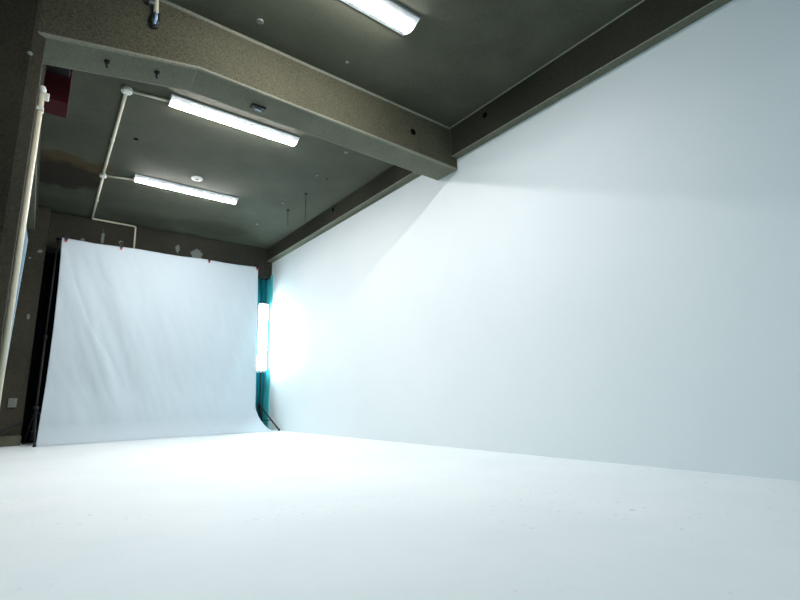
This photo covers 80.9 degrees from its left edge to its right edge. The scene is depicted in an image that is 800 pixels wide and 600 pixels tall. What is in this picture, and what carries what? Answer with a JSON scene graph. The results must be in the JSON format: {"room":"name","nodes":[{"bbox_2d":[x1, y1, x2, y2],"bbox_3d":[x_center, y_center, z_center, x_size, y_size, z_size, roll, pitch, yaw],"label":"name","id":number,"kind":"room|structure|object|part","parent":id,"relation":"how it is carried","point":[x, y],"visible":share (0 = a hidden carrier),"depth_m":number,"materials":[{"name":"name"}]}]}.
{"room":"studio","nodes":[
{"label":"studio","id":0,"kind":"room"},
{"bbox_2d":[38,0,641,248],"bbox_3d":[-0.912,-2.144,3.778,4.355,0.150,11.400,8,-15,-37],"label":"ceiling","id":1,"kind":"structure","parent":0,"point":[459,56],"depth_m":4.64,"materials":[{"name":"paint"}]},
{"bbox_2d":[91,85,168,247],"bbox_3d":[-3.380,-1.384,5.830,0.622,0.386,3.810,7,-14,-35],"label":"conduit","id":2,"kind":"object","parent":1,"relation":"attached to","point":[126,90],"visible":1,"depth_m":5.15,"materials":[{"name":"beige paint"}]},
{"bbox_2d":[46,211,270,279],"bbox_3d":[-3.877,-0.836,7.984,3.408,0.561,0.325,8,-15,-37],"label":"wall","id":3,"kind":"structure","parent":1,"relation":"attached to","point":[81,228],"depth_m":7.66,"materials":[{"name":"paint"}]},
{"bbox_2d":[21,252,60,442],"bbox_3d":[-4.092,0.775,7.623,2.950,2.750,0.072,8,-15,-37],"label":"curtain","id":4,"kind":"object","parent":3,"relation":"hanging from","point":[49,257],"visible":0.03,"depth_m":6.80,"materials":[{"name":"black fabric"}]},
{"bbox_2d":[255,279,267,422],"bbox_3d":[-2.660,0.938,8.544,0.420,2.735,0.064,8,-15,-37],"label":"curtain","id":5,"kind":"object","parent":3,"relation":"hanging from","point":[262,284],"visible":0.18,"depth_m":8.58,"materials":[{"name":"teal fabric"}]},
{"bbox_2d":[133,173,238,203],"bbox_3d":[-2.852,-1.465,6.312,1.295,0.057,0.222,8,-15,-37],"label":"ceiling light","id":6,"kind":"object","parent":1,"relation":"attached to","point":[139,178],"visible":1,"depth_m":6.23,"materials":[{"name":"white plastic"}]},
{"bbox_2d":[191,176,202,180],"bbox_3d":[-2.602,-1.546,6.010,0.135,0.033,0.135,8,-15,-37],"label":"smoke detector","id":7,"kind":"object","parent":1,"relation":"attached to","point":[195,178],"visible":1,"depth_m":5.98,"materials":[{"name":"white plastic"}]},
{"bbox_2d":[166,93,299,145],"bbox_3d":[-1.668,-1.805,4.813,1.295,0.057,0.222,8,-15,-37],"label":"ceiling light","id":8,"kind":"object","parent":1,"relation":"attached to","point":[176,101],"visible":1,"depth_m":4.72,"materials":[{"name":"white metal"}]},
{"bbox_2d":[38,0,456,179],"bbox_3d":[-0.987,-1.690,4.003,3.802,0.644,0.322,8,-15,-37],"label":"ceiling beam","id":9,"kind":"structure","parent":1,"relation":"attached to","point":[191,53],"depth_m":3.62,"materials":[{"name":"paint"}]},
{"bbox_2d":[43,65,72,117],"bbox_3d":[-2.404,-1.526,3.296,0.149,0.310,0.368,8,-15,-37],"label":"box","id":10,"kind":"object","parent":9,"relation":"attached to","point":[57,80],"visible":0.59,"depth_m":3.27,"materials":[{"name":"red metal"}]},
{"bbox_2d":[104,60,109,67],"bbox_3d":[-1.977,-1.588,3.160,0.035,0.055,0.035,8,-15,-37],"label":"hook","id":11,"kind":"object","parent":9,"relation":"attached to","point":[106,62],"visible":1,"depth_m":3.15,"materials":[{"name":"black metal"}]},
{"bbox_2d":[148,0,160,28],"bbox_3d":[-1.712,-2.009,3.271,0.086,0.262,0.036,8,-15,-37],"label":"cable conduit","id":12,"kind":"object","parent":9,"relation":"attached to","point":[155,19],"visible":1,"depth_m":3.26,"materials":[{"name":"silver metal"}]},
{"bbox_2d":[154,70,159,78],"bbox_3d":[-1.744,-1.611,3.361,0.035,0.055,0.035,8,-15,-37],"label":"hook","id":13,"kind":"object","parent":9,"relation":"attached to","point":[156,72],"visible":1,"depth_m":3.36,"materials":[{"name":"black metal"}]},
{"bbox_2d":[250,103,265,111],"bbox_3d":[-1.171,-1.579,3.867,0.115,0.032,0.060,8,-15,-37],"label":"bracket","id":14,"kind":"object","parent":9,"relation":"attached to","point":[254,106],"visible":1,"depth_m":3.85,"materials":[{"name":"black metal"}]},
{"bbox_2d":[256,18,263,23],"bbox_3d":[-1.059,-2.106,3.548,0.055,0.010,0.054,8,-15,-37],"label":"plug","id":15,"kind":"object","parent":1,"relation":"attached to","point":[259,20],"visible":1,"depth_m":3.54,"materials":[{"name":"grey plastic"}]},
{"bbox_2d":[304,193,306,220],"bbox_3d":[-1.312,-1.286,6.518,0.045,0.400,0.044,8,-15,-37],"label":"hanging rod","id":16,"kind":"object","parent":1,"relation":"hanging from","point":[305,194],"visible":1,"depth_m":6.52,"materials":[{"name":"black metal"}]},
{"bbox_2d":[341,0,420,35],"bbox_3d":[-0.422,-2.162,3.237,1.295,0.057,0.222,8,-15,-37],"label":"ceiling light","id":17,"kind":"object","parent":1,"relation":"attached to","point":[389,13],"visible":1,"depth_m":3.47,"materials":[{"name":"white plastic"}]},
{"bbox_2d":[450,0,731,158],"bbox_3d":[2.328,-2.177,2.811,0.093,0.334,5.736,8,-15,-37],"label":"beam","id":18,"kind":"structure","parent":1,"relation":"attached to","point":[650,22],"depth_m":3.81,"materials":[{"name":"paint"}]},
{"bbox_2d":[267,165,418,261],"bbox_3d":[-1.049,-1.247,7.082,0.103,0.258,4.664,8,-15,-37],"label":"beam","id":19,"kind":"structure","parent":0,"point":[395,176],"depth_m":6.67,"materials":[{"name":"paint"}]},
{"bbox_2d":[0,430,799,599],"bbox_3d":[-0.828,1.220,3.082,4.355,0.100,11.400,8,-15,-37],"label":"floor","id":20,"kind":"structure","parent":0,"point":[275,515],"depth_m":1.86,"materials":[{"name":"white paint"}]},
{"bbox_2d":[5,228,27,369],"bbox_3d":[-2.504,0.323,2.886,0.178,1.660,0.030,8,-15,-37],"label":"board","id":21,"kind":"object","parent":20,"relation":"on","point":[26,236],"visible":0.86,"depth_m":3.03,"materials":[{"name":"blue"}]},
{"bbox_2d":[0,0,45,348],"bbox_3d":[-2.524,-0.566,2.666,0.595,3.310,0.548,8,-15,-37],"label":"wall","id":22,"kind":"structure","parent":20,"relation":"on","point":[22,47],"depth_m":2.69,"materials":[{"name":"concrete"}]},
{"bbox_2d":[0,85,49,403],"bbox_3d":[-2.265,-0.144,2.773,0.063,2.514,0.050,8,-15,-37],"label":"pipe","id":23,"kind":"object","parent":22,"relation":"attached to","point":[43,96],"visible":0.84,"depth_m":2.81,"materials":[{"name":"white metal"}]},
{"bbox_2d":[0,206,50,442],"bbox_3d":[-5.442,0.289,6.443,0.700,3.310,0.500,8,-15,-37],"label":"wall","id":24,"kind":"structure","parent":20,"relation":"on","point":[16,377],"depth_m":6.37,"materials":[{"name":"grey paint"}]},
{"bbox_2d":[0,435,21,446],"bbox_3d":[-5.241,1.801,5.923,0.710,0.130,0.020,8,-15,-37],"label":"baseboard","id":25,"kind":"structure","parent":24,"relation":"attached to","point":[5,441],"depth_m":6.06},
{"bbox_2d":[0,421,22,433],"bbox_3d":[-5.156,1.687,5.869,0.663,0.318,0.076,9,-16,-41],"label":"cable","id":26,"kind":"object","parent":24,"relation":"attached to","point":[10,427],"visible":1,"depth_m":6.02,"materials":[{"name":"black rubber"}]},
{"bbox_2d":[7,398,16,407],"bbox_3d":[-5.079,1.347,6.146,0.090,0.120,0.032,8,-15,-37],"label":"outlet box","id":27,"kind":"object","parent":24,"relation":"attached to","point":[12,402],"visible":1,"depth_m":6.13,"materials":[{"name":"grey plastic"}]},
{"bbox_2d":[22,237,258,446],"bbox_3d":[-3.676,0.656,7.245,3.096,2.830,0.726,8,-15,-37],"label":"stand","id":28,"kind":"object","parent":20,"relation":"on","point":[36,407],"visible":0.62,"depth_m":6.25,"materials":[{"name":"black metal"}]},
{"bbox_3d":[-4.915,1.670,6.228,0.324,0.470,0.024,-10,-14,35],"label":"leg","id":29,"kind":"part","parent":28,"relation":"part of","materials":[{"name":"black metal"}]},
{"bbox_3d":[-4.677,1.620,6.014,0.024,0.472,0.367,9,-16,-41],"label":"leg","id":30,"kind":"part","parent":28,"relation":"part of","materials":[{"name":"black metal"}]},
{"bbox_2d":[36,238,272,446],"bbox_3d":[-3.437,0.629,7.139,3.050,2.823,0.471,8,-15,-37],"label":"fabric backdrop","id":31,"kind":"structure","parent":28,"relation":"hanging from","point":[145,344],"depth_m":7.07,"materials":[{"name":"grey fabric"}]},
{"bbox_2d":[256,301,279,430],"bbox_3d":[-2.347,1.087,8.181,0.296,2.300,0.771,8,-15,-37],"label":"studio light","id":32,"kind":"object","parent":20,"relation":"on","point":[263,307],"visible":0.87,"depth_m":8.39,"materials":[{"name":"white plastic"}]},
{"bbox_3d":[-2.452,0.661,8.416,0.014,1.285,0.012,8,-15,-37],"label":"rail","id":33,"kind":"part","parent":32,"relation":"part of","materials":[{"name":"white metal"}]},
{"bbox_3d":[-2.236,1.997,8.005,0.118,0.428,0.658,8,-15,-37],"label":"leg","id":34,"kind":"part","parent":32,"relation":"part of","materials":[{"name":"black metal"}]},
{"bbox_2d":[263,0,799,480],"bbox_3d":[0.795,-0.229,4.693,0.150,3.312,11.400,8,-15,-37],"label":"wall","id":35,"kind":"structure","parent":0,"point":[612,275],"depth_m":3.61,"materials":[{"name":"white paint"}]},
{"bbox_2d":[263,275,272,427],"bbox_3d":[-2.406,0.916,8.565,0.014,2.795,0.210,8,-15,-37],"label":"trim","id":36,"kind":"structure","parent":35,"relation":"attached to","point":[270,281],"depth_m":8.52,"materials":[{"name":"teal paint"}]},
{"bbox_2d":[264,261,271,274],"bbox_3d":[-2.547,-0.576,8.902,0.144,0.260,0.240,8,-15,-37],"label":"trim","id":37,"kind":"structure","parent":35,"relation":"attached to","point":[267,265],"depth_m":8.80,"materials":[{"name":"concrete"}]},
{"bbox_2d":[160,0,449,128],"bbox_3d":[-0.812,-2.016,4.003,3.410,0.014,0.015,8,-15,-37],"label":"trim","id":38,"kind":"structure","parent":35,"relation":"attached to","point":[165,1],"depth_m":3.93,"materials":[{"name":"paint"}]},
{"bbox_2d":[272,174,420,262],"bbox_3d":[-1.005,-1.110,7.076,0.014,0.014,4.630,8,-15,-37],"label":"trim","id":39,"kind":"structure","parent":35,"relation":"attached to","point":[419,175],"depth_m":6.59,"materials":[{"name":"concrete"}]},
{"bbox_2d":[451,0,644,127],"bbox_3d":[2.291,-2.341,2.807,0.014,0.014,5.720,8,-15,-37],"label":"trim","id":40,"kind":"structure","parent":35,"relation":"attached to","point":[642,0],"depth_m":4.00,"materials":[{"name":"paint"}]},
{"bbox_3d":[-2.554,-0.673,2.147,0.100,3.312,11.200,8,-15,-37],"label":"wall","id":41,"kind":"structure","parent":0,"visible":0},
{"bbox_2d":[26,64,43,229],"bbox_3d":[-4.072,-1.574,4.841,0.550,0.381,4.300,8,-15,-37],"label":"beam","id":42,"kind":"structure","parent":41,"relation":"attached to","point":[33,205],"depth_m":5.58,"materials":[{"name":"concrete"}]}
]}

